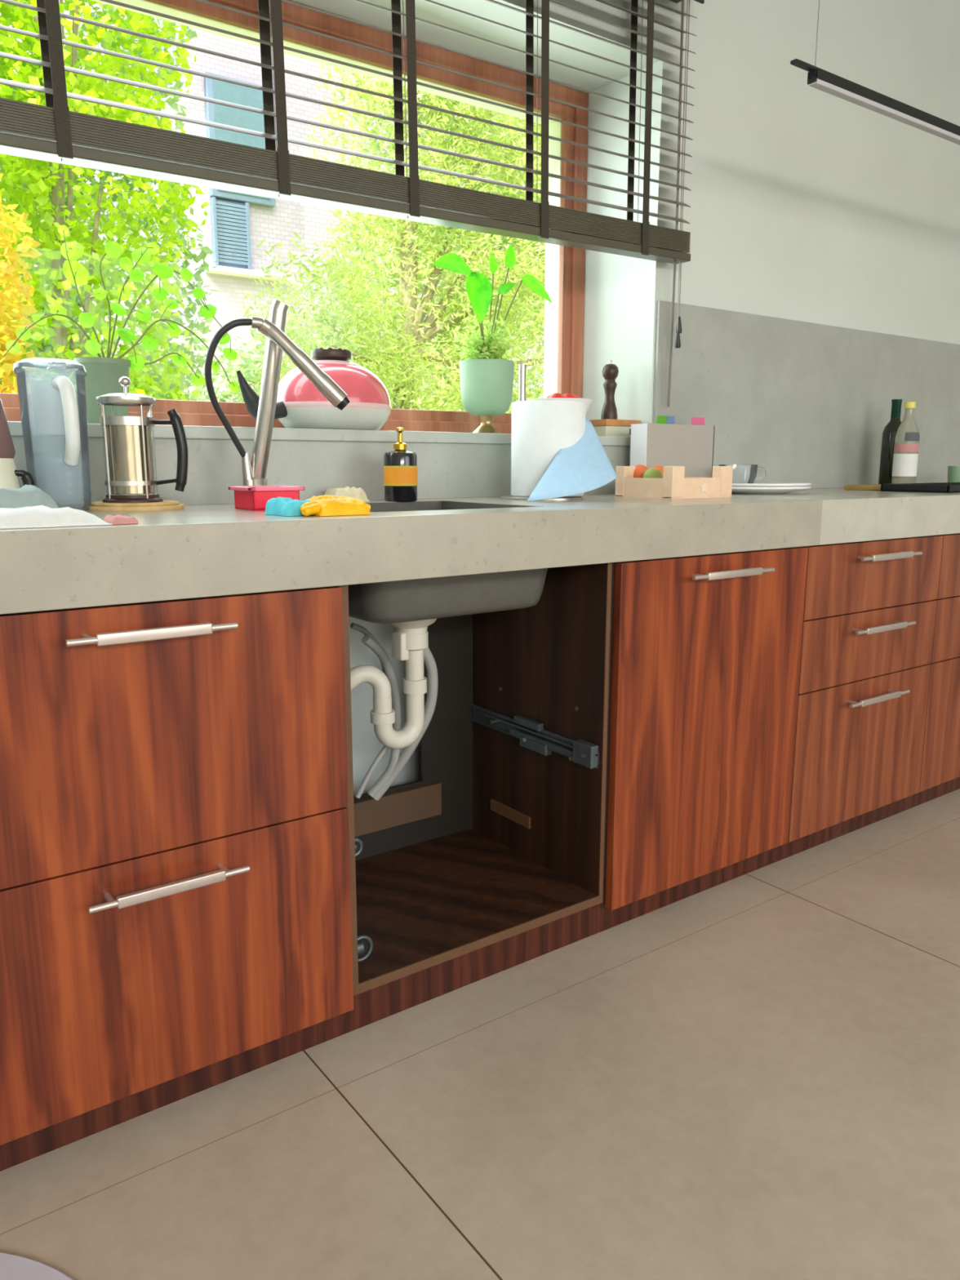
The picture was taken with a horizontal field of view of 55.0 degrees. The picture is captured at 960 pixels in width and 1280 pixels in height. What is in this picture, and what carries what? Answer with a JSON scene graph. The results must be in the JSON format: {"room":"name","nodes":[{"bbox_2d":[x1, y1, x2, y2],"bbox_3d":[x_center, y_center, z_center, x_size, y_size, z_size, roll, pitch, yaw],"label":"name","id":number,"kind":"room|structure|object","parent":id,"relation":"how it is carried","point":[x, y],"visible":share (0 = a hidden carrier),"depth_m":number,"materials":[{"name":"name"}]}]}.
{"room":"kitchen","nodes":[
{"label":"kitchen","id":0,"kind":"room"},
{"bbox_2d":[0,788,959,1279],"bbox_3d":[1.657,0.862,1.046,7.900,0.120,5.300,-8,13,-35],"label":"floor","id":1,"kind":"structure","parent":0,"point":[754,1075],"depth_m":1.39,"materials":[{"name":"beige tile"}]},
{"bbox_2d":[0,1252,75,1279],"bbox_3d":[-0.650,0.828,0.868,0.610,0.010,0.610,-8,13,-35],"label":"mat","id":2,"kind":"object","parent":1,"relation":"on","point":[12,1267],"visible":1,"depth_m":1.13,"materials":[{"name":"white fabric"}]},
{"bbox_2d":[0,586,353,1145],"bbox_3d":[-0.609,0.267,1.536,0.598,0.724,0.596,-8,13,-35],"label":"base cabinet","id":3,"kind":"object","parent":1,"relation":"on","point":[175,900],"visible":0.99,"depth_m":1.33,"materials":[{"name":"brown laminate"}]},
{"bbox_2d":[0,493,822,614],"bbox_3d":[-0.604,-0.153,1.508,2.999,0.104,0.610,-8,13,-35],"label":"countertop","id":4,"kind":"structure","parent":3,"relation":"on","point":[193,551],"depth_m":1.45,"materials":[{"name":"grey stone"}]},
{"bbox_2d":[0,398,34,488],"bbox_3d":[-0.823,-0.313,1.540,0.103,0.200,0.103,6,13,30],"label":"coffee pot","id":5,"kind":"object","parent":4,"relation":"on","point":[10,474],"visible":0.7,"depth_m":1.53,"materials":[{"name":"beige metal"}]},
{"bbox_2d":[0,484,58,508],"bbox_3d":[-0.758,-0.207,1.384,0.244,0.049,0.113,-8,13,-35],"label":"cloth","id":6,"kind":"object","parent":4,"relation":"on","point":[28,495],"visible":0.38,"depth_m":1.39,"materials":[{"name":"white fabric"}]},
{"bbox_2d":[13,358,91,509],"bbox_3d":[-0.741,-0.356,1.604,0.116,0.255,0.142,-2,11,-10],"label":"jug","id":7,"kind":"object","parent":4,"relation":"on","point":[55,407],"visible":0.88,"depth_m":1.58,"materials":[{"name":"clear plastic"}]},
{"bbox_2d":[0,505,112,528],"bbox_3d":[-0.709,-0.162,1.207,0.391,0.027,0.200,-8,13,-35],"label":"tea towel","id":8,"kind":"object","parent":4,"relation":"on","point":[39,516],"visible":1,"depth_m":1.21,"materials":[{"name":"white fabric"}]},
{"bbox_2d":[103,514,138,524],"bbox_3d":[-0.501,-0.169,1.283,0.042,0.011,0.068,-8,13,-35],"label":"napkin","id":9,"kind":"object","parent":4,"relation":"on","point":[117,519],"visible":0.93,"depth_m":1.27,"materials":[{"name":"pink fabric"}]},
{"bbox_2d":[86,500,184,511],"bbox_3d":[-0.630,-0.247,1.690,0.168,0.013,0.168,-8,13,-35],"label":"trivet","id":10,"kind":"object","parent":4,"relation":"on","point":[165,504],"visible":0.84,"depth_m":1.62,"materials":[{"name":"brown wood"}]},
{"bbox_2d":[96,376,187,502],"bbox_3d":[-0.616,-0.362,1.673,0.141,0.221,0.112,-8,13,-35],"label":"press","id":11,"kind":"object","parent":10,"relation":"on","point":[127,422],"visible":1,"depth_m":1.64,"materials":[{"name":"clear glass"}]},
{"bbox_2d":[228,485,305,511],"bbox_3d":[-0.389,-0.260,1.683,0.104,0.041,0.106,-8,13,-35],"label":"tray","id":12,"kind":"object","parent":4,"relation":"on","point":[255,498],"visible":0.9,"depth_m":1.65,"materials":[{"name":"red plastic"}]},
{"bbox_2d":[204,299,350,485],"bbox_3d":[-0.383,-0.445,1.731,0.242,0.388,0.157,5,12,23],"label":"kitchen faucet","id":13,"kind":"object","parent":4,"relation":"on","point":[255,469],"visible":0.9,"depth_m":1.75,"materials":[{"name":"metal"}]},
{"bbox_2d":[241,453,253,485],"bbox_3d":[-0.456,-0.318,1.824,0.026,0.102,0.025,-8,13,-35],"label":"socket","id":14,"kind":"object","parent":13,"relation":"attached to","point":[247,464],"depth_m":1.81,"materials":[{"name":"metal"}]},
{"bbox_2d":[264,497,311,515],"bbox_3d":[-0.308,-0.217,1.496,0.064,0.028,0.086,-8,13,-35],"label":"cloth","id":15,"kind":"object","parent":4,"relation":"on","point":[282,506],"visible":0.84,"depth_m":1.48,"materials":[{"name":"teal fabric"}]},
{"bbox_2d":[299,494,372,515],"bbox_3d":[-0.247,-0.221,1.510,0.134,0.033,0.097,-8,13,-35],"label":"gloves","id":16,"kind":"object","parent":4,"relation":"on","point":[326,504],"visible":0.94,"depth_m":1.48,"materials":[{"name":"yellow rubber"}]},
{"bbox_2d":[324,485,369,502],"bbox_3d":[-0.292,-0.320,2.018,0.088,0.033,0.077,-8,13,-35],"label":"sponge","id":17,"kind":"object","parent":4,"relation":"on","point":[357,493],"visible":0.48,"depth_m":2.00,"materials":[{"name":"beige fabric"}]},
{"bbox_2d":[383,426,417,502],"bbox_3d":[-0.175,-0.386,2.031,0.075,0.160,0.075,-8,13,-35],"label":"soap dispenser","id":18,"kind":"object","parent":4,"relation":"on","point":[400,464],"visible":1,"depth_m":2.01,"materials":[{"name":"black glass"}]},
{"bbox_2d":[383,449,417,502],"bbox_3d":[-0.175,-0.365,2.035,0.073,0.116,0.073,-8,13,-35],"label":"bottle","id":19,"kind":"object","parent":18,"relation":"attached to","point":[400,466],"depth_m":2.01,"materials":[{"name":"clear glass"}]},
{"bbox_2d":[347,501,547,623],"bbox_3d":[-0.129,-0.168,1.852,0.432,0.201,0.405,-8,13,-35],"label":"sink","id":20,"kind":"object","parent":4,"relation":"in","point":[428,598],"visible":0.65,"depth_m":1.70,"materials":[{"name":"grey metal"}]},
{"bbox_2d":[350,618,436,749],"bbox_3d":[-0.220,0.077,1.849,0.474,0.286,0.127,-1,11,-4],"label":"pipe","id":21,"kind":"object","parent":20,"relation":"attached to","point":[409,641],"visible":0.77,"depth_m":1.82,"materials":[{"name":"white plastic"}]},
{"bbox_2d":[347,568,547,623],"bbox_3d":[-0.129,-0.157,1.855,0.432,0.179,0.405,-8,13,-35],"label":"basin","id":22,"kind":"object","parent":20,"relation":"in","point":[428,598],"depth_m":1.68,"materials":[{"name":"grey metal"}]},
{"bbox_2d":[499,364,582,500],"bbox_3d":[0.144,-0.488,2.160,0.196,0.312,0.196,-8,13,-35],"label":"paper towel holder","id":23,"kind":"object","parent":4,"relation":"on","point":[522,367],"visible":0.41,"depth_m":2.18,"materials":[{"name":"metal"}]},
{"bbox_2d":[511,400,617,501],"bbox_3d":[0.189,-0.435,2.122,0.217,0.219,0.267,-2,11,-9],"label":"paper towel roll","id":24,"kind":"object","parent":23,"relation":"on","point":[557,451],"visible":1,"depth_m":2.08,"materials":[{"name":"white paper"}]},
{"bbox_2d":[630,415,715,477],"bbox_3d":[0.537,-0.515,2.571,0.272,0.210,0.060,-8,13,-35],"label":"box file","id":25,"kind":"object","parent":4,"relation":"on","point":[663,443],"visible":0.79,"depth_m":2.53,"materials":[{"name":"white cardboard"}]},
{"bbox_2d":[614,466,733,498],"bbox_3d":[0.483,-0.395,2.302,0.217,0.076,0.190,-8,13,-35],"label":"crate","id":26,"kind":"object","parent":4,"relation":"on","point":[673,484],"visible":1,"depth_m":2.24,"materials":[{"name":"beige wood"}]},
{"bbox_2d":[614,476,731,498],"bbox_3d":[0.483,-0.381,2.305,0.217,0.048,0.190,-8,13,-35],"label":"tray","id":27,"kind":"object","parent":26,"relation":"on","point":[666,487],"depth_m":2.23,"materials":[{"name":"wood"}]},
{"bbox_3d":[0.467,-0.377,2.326,0.175,0.023,0.110,-8,13,-35],"label":"packet","id":28,"kind":"object","parent":26,"relation":"in","visible":0},
{"bbox_2d":[633,464,648,477],"bbox_3d":[0.402,-0.414,2.327,0.056,0.056,0.055,-8,13,-35],"label":"vegetable","id":29,"kind":"object","parent":28,"relation":"on","point":[640,469],"visible":0.42,"depth_m":2.30,"materials":[{"name":"orange food"}]},
{"bbox_2d":[643,467,662,478],"bbox_3d":[0.423,-0.397,2.258,0.048,0.048,0.047,-8,13,-35],"label":"vegetable","id":30,"kind":"object","parent":28,"relation":"on","point":[653,473],"visible":0.57,"depth_m":2.24,"materials":[{"name":"green food"}]},
{"bbox_2d":[650,465,663,474],"bbox_3d":[0.452,-0.416,2.344,0.054,0.054,0.053,-8,13,-35],"label":"vegetable","id":31,"kind":"object","parent":28,"relation":"on","point":[660,468],"visible":0.23,"depth_m":2.33,"materials":[{"name":"orange food"}]},
{"bbox_2d":[337,562,613,995],"bbox_3d":[-0.140,0.190,1.903,0.598,0.710,0.540,-8,13,-35],"label":"base cabinet","id":32,"kind":"object","parent":1,"relation":"on","point":[501,834],"visible":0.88,"depth_m":1.99,"materials":[{"name":"brown laminate"}]},
{"bbox_2d":[350,622,385,674],"bbox_3d":[-0.224,0.082,1.968,0.019,0.254,0.117,10,15,42],"label":"hose","id":33,"kind":"object","parent":32,"relation":"in","point":[354,626],"visible":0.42,"depth_m":1.92,"materials":[{"name":"grey plastic"}]},
{"bbox_2d":[355,722,405,798],"bbox_3d":[-0.214,0.261,2.016,0.130,0.158,0.016,-5,12,-26],"label":"hose","id":34,"kind":"object","parent":32,"relation":"in","point":[384,748],"visible":0.59,"depth_m":2.00,"materials":[{"name":"grey plastic"}]},
{"bbox_2d":[361,634,400,797],"bbox_3d":[-0.207,0.166,1.959,0.076,0.375,0.095,-1,11,-3],"label":"hose","id":35,"kind":"object","parent":32,"relation":"in","point":[372,644],"visible":0.86,"depth_m":1.97,"materials":[{"name":"grey plastic"}]},
{"bbox_2d":[373,647,438,800],"bbox_3d":[-0.165,0.176,1.997,0.146,0.360,0.060,3,11,16],"label":"hose","id":36,"kind":"object","parent":32,"relation":"in","point":[406,753],"visible":0.81,"depth_m":1.99,"materials":[{"name":"grey plastic"}]},
{"bbox_2d":[0,777,959,1171],"bbox_3d":[0.485,0.550,2.135,4.240,0.083,0.016,-8,13,-35],"label":"plinth","id":37,"kind":"object","parent":1,"relation":"on","point":[375,1004],"visible":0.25,"depth_m":1.71,"materials":[{"name":"brown wood"}]},
{"bbox_2d":[604,546,808,910],"bbox_3d":[0.362,0.135,2.229,0.598,0.724,0.596,-8,13,-35],"label":"panel","id":38,"kind":"object","parent":1,"relation":"on","point":[706,649],"visible":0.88,"depth_m":1.99,"materials":[{"name":"brown laminate"}]},
{"bbox_2d":[788,535,942,842],"bbox_3d":[0.848,0.069,2.576,0.598,0.724,0.596,-8,13,-35],"label":"base cabinet","id":39,"kind":"object","parent":1,"relation":"on","point":[870,606],"visible":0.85,"depth_m":2.34,"materials":[{"name":"brown laminate"}]},
{"bbox_2d":[731,488,959,545],"bbox_3d":[2.086,-0.518,3.429,3.650,0.104,0.610,-8,13,-35],"label":"countertop","id":40,"kind":"structure","parent":39,"relation":"on","point":[847,516],"depth_m":2.33,"materials":[{"name":"stone"}]},
{"bbox_2d":[731,485,811,494],"bbox_3d":[0.774,-0.424,2.601,0.300,0.021,0.300,-8,13,-35],"label":"plate","id":41,"kind":"object","parent":40,"relation":"on","point":[735,490],"visible":0.66,"depth_m":2.48,"materials":[{"name":"white ceramic"}]},
{"bbox_2d":[732,481,811,487],"bbox_3d":[0.774,-0.433,2.599,0.300,0.021,0.300,-8,13,-35],"label":"plate","id":42,"kind":"object","parent":41,"relation":"on","point":[759,484],"visible":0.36,"depth_m":2.47,"materials":[{"name":"white ceramic"}]},
{"bbox_2d":[718,464,766,483],"bbox_3d":[0.713,-0.452,2.537,0.118,0.061,0.104,-8,13,-35],"label":"glass cup","id":43,"kind":"object","parent":42,"relation":"on","point":[753,468],"visible":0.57,"depth_m":2.50,"materials":[{"name":"white"}]},
{"bbox_2d":[844,484,880,490],"bbox_3d":[1.305,-0.492,2.974,0.255,0.016,0.130,-8,13,-35],"label":"chopping board","id":44,"kind":"object","parent":40,"relation":"on","point":[863,486],"visible":0.32,"depth_m":2.90,"materials":[{"name":"brown wood"}]},
{"bbox_2d":[878,399,902,484],"bbox_3d":[1.411,-0.669,3.151,0.075,0.297,0.075,-8,13,-35],"label":"wine bottle","id":45,"kind":"object","parent":40,"relation":"on","point":[890,430],"visible":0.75,"depth_m":3.13,"materials":[{"name":"green glass"}]},
{"bbox_2d":[891,401,919,484],"bbox_3d":[1.392,-0.641,3.010,0.074,0.263,0.074,-8,13,-35],"label":"oil bottle","id":46,"kind":"object","parent":40,"relation":"on","point":[906,447],"visible":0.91,"depth_m":2.99,"materials":[{"name":"clear glass"}]},
{"bbox_2d":[880,482,959,493],"bbox_3d":[1.560,-0.486,2.925,0.690,0.022,0.210,-8,13,-35],"label":"tray","id":47,"kind":"object","parent":40,"relation":"on","point":[937,487],"visible":1,"depth_m":2.73,"materials":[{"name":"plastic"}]},
{"bbox_2d":[947,466,959,482],"bbox_3d":[1.703,-0.581,3.283,0.076,0.075,0.076,-8,13,-35],"label":"tumbler","id":48,"kind":"object","parent":47,"relation":"on","point":[953,472],"visible":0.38,"depth_m":3.26,"materials":[{"name":"green ceramic"}]},
{"bbox_2d":[919,533,959,791],"bbox_3d":[1.333,0.003,2.922,0.598,0.724,0.596,-8,13,-35],"label":"base cabinet","id":49,"kind":"object","parent":1,"relation":"on","point":[940,762],"visible":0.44,"depth_m":2.59,"materials":[{"name":"brown laminate"}]},
{"bbox_2d":[290,0,959,795],"bbox_3d":[0.248,-1.011,2.664,7.500,2.950,0.462,-8,13,-35],"label":"wall","id":50,"kind":"structure","parent":0,"point":[807,203],"depth_m":2.73,"materials":[{"name":"white paint"}]},
{"bbox_2d":[0,0,588,433],"bbox_3d":[-0.876,-0.951,1.977,2.875,0.984,0.100,-8,13,-35],"label":"window","id":51,"kind":"structure","parent":50,"relation":"in","point":[565,266],"depth_m":2.48,"materials":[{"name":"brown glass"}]},
{"bbox_2d":[7,421,631,446],"bbox_3d":[-0.758,-0.428,1.911,2.875,0.026,0.312,-8,13,-35],"label":"window sill","id":52,"kind":"structure","parent":50,"relation":"attached to","point":[94,430],"depth_m":2.03,"materials":[{"name":"grey stone"}]},
{"bbox_2d":[2,225,239,423],"bbox_3d":[-0.726,-0.626,1.882,0.478,0.373,0.125,-8,13,-35],"label":"potted plant","id":53,"kind":"object","parent":52,"relation":"on","point":[104,374],"visible":0.98,"depth_m":1.85,"materials":[{"name":"green plant"}]},
{"bbox_2d":[236,346,391,430],"bbox_3d":[-0.386,-0.588,2.172,0.355,0.190,0.263,-2,11,-13],"label":"kettle","id":54,"kind":"object","parent":52,"relation":"on","point":[300,404],"visible":0.81,"depth_m":2.09,"materials":[{"name":"red metal"}]},
{"bbox_2d":[433,243,552,433],"bbox_3d":[0.021,-0.784,2.411,0.411,0.488,0.174,-8,13,-35],"label":"potted plant","id":55,"kind":"object","parent":52,"relation":"on","point":[486,380],"visible":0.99,"depth_m":2.38,"materials":[{"name":"green plant"}]},
{"bbox_2d":[530,397,593,414],"bbox_3d":[0.230,-0.623,2.594,0.176,0.101,0.176,-8,13,-35],"label":"bowl","id":56,"kind":"object","parent":52,"relation":"on","point":[588,402],"visible":0.14,"depth_m":2.52,"materials":[{"name":"white ceramic"}]},
{"bbox_2d":[548,392,564,398],"bbox_3d":[0.212,-0.658,2.549,0.052,0.046,0.052,-8,13,-35],"label":"tomato","id":57,"kind":"object","parent":56,"relation":"in","point":[554,395],"visible":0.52,"depth_m":2.53,"materials":[{"name":"red plant"}]},
{"bbox_2d":[563,393,577,398],"bbox_3d":[0.246,-0.661,2.566,0.054,0.048,0.054,-8,13,-35],"label":"tomato","id":58,"kind":"object","parent":56,"relation":"in","point":[566,395],"visible":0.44,"depth_m":2.55,"materials":[{"name":"red plant"}]},
{"bbox_2d":[588,418,640,436],"bbox_3d":[0.378,-0.606,2.647,0.137,0.048,0.101,-8,13,-35],"label":"wooden box","id":59,"kind":"object","parent":52,"relation":"on","point":[605,427],"visible":0.58,"depth_m":2.60,"materials":[{"name":"beige wood"}]},
{"bbox_2d":[600,360,618,419],"bbox_3d":[0.370,-0.712,2.631,0.047,0.167,0.047,-8,13,-35],"label":"pepper mill","id":60,"kind":"object","parent":59,"relation":"on","point":[610,371],"visible":0.94,"depth_m":2.62,"materials":[{"name":"brown wood"}]},
{"bbox_2d":[11,435,630,507],"bbox_3d":[-1.077,-0.275,1.526,3.882,0.130,0.012,-8,13,-35],"label":"backsplash","id":61,"kind":"structure","parent":50,"relation":"attached to","point":[444,470],"depth_m":2.01,"materials":[{"name":"grey stone"}]},
{"bbox_2d":[0,0,704,406],"bbox_3d":[-0.650,-1.008,1.636,3.004,1.085,0.064,-9,14,-35],"label":"blind","id":62,"kind":"object","parent":50,"relation":"attached to","point":[52,132],"visible":1,"depth_m":1.92,"materials":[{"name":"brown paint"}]},
{"bbox_2d":[652,300,959,488],"bbox_3d":[1.957,-0.882,3.655,3.618,0.527,0.012,-8,13,-35],"label":"backsplash","id":63,"kind":"structure","parent":50,"relation":"attached to","point":[797,401],"depth_m":3.00,"materials":[{"name":"grey stone"}]},
{"bbox_3d":[1.953,-2.116,0.065,7.900,0.200,7.100,-8,13,-35],"label":"ceiling","id":64,"kind":"structure","parent":0,"visible":0},
{"bbox_2d":[790,0,959,145],"bbox_3d":[1.385,-1.878,2.396,1.750,1.145,0.022,-8,13,-35],"label":"pendant lamp","id":65,"kind":"object","parent":64,"relation":"hanging from","point":[818,78],"visible":1,"depth_m":2.17,"materials":[{"name":"black metal"}]},
{"bbox_2d":[808,78,959,145],"bbox_3d":[1.380,-1.321,2.500,1.596,0.010,0.021,-8,13,-35],"label":"diffuser","id":66,"kind":"object","parent":65,"relation":"attached to","point":[837,87],"depth_m":2.19,"materials":[{"name":"white plastic"}]},
{"label":"outside","id":67,"kind":"structure","parent":0,"visible":0},
{"bbox_3d":[-14.661,-4.185,28.395,70.000,0.100,58.920,-8,13,-35],"label":"lawn","id":68,"kind":"structure","parent":67,"visible":0},
{"bbox_2d":[0,173,45,394],"bbox_3d":[-2.152,-0.782,3.895,0.662,2.434,0.674,-8,13,-35],"label":"tree","id":69,"kind":"object","parent":68,"relation":"on","point":[8,326],"visible":0.41,"depth_m":3.80,"materials":[{"name":"yellow plant"}]},
{"bbox_2d":[0,0,209,400],"bbox_3d":[-2.876,-2.187,4.359,3.429,5.023,1.381,-8,13,-35],"label":"tree","id":70,"kind":"object","parent":68,"relation":"on","point":[52,242],"visible":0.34,"depth_m":4.79,"materials":[{"name":"green plant"}]},
{"bbox_2d":[0,0,218,400],"bbox_3d":[-3.199,-2.756,5.768,3.449,5.606,1.429,-8,13,-35],"label":"tree","id":71,"kind":"object","parent":68,"relation":"on","point":[190,33],"visible":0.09,"depth_m":6.25,"materials":[{"name":"green plant"}]},
{"bbox_2d":[129,300,392,404],"bbox_3d":[-2.401,-1.923,8.904,3.770,2.794,1.548,-8,13,-35],"label":"bush","id":72,"kind":"object","parent":68,"relation":"on","point":[246,367],"visible":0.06,"depth_m":8.81,"materials":[{"name":"green plant"}]},
{"bbox_2d":[0,0,544,413],"bbox_3d":[-2.771,-7.319,16.340,12.800,10.600,5.900,-8,13,-35],"label":"house","id":73,"kind":"structure","parent":68,"relation":"on","point":[236,223],"depth_m":13.08,"materials":[{"name":"brick"}]},
{"bbox_2d":[209,196,251,269],"bbox_3d":[-3.493,-5.694,12.952,0.520,0.880,0.110,-8,13,-35],"label":"shutter","id":74,"kind":"object","parent":73,"relation":"hanging from","point":[229,217],"depth_m":12.92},
{"bbox_2d":[241,63,545,413],"bbox_3d":[-0.092,-3.590,8.810,4.943,6.108,2.043,-9,14,-39],"label":"tree","id":75,"kind":"object","parent":68,"relation":"on","point":[402,353],"visible":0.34,"depth_m":8.10,"materials":[{"name":"green plant"}]},
{"bbox_2d":[317,75,544,411],"bbox_3d":[0.376,-5.254,11.632,5.541,8.317,2.080,-8,14,-37],"label":"tree","id":76,"kind":"object","parent":68,"relation":"on","point":[377,144],"visible":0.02,"depth_m":10.88,"materials":[{"name":"green plant"}]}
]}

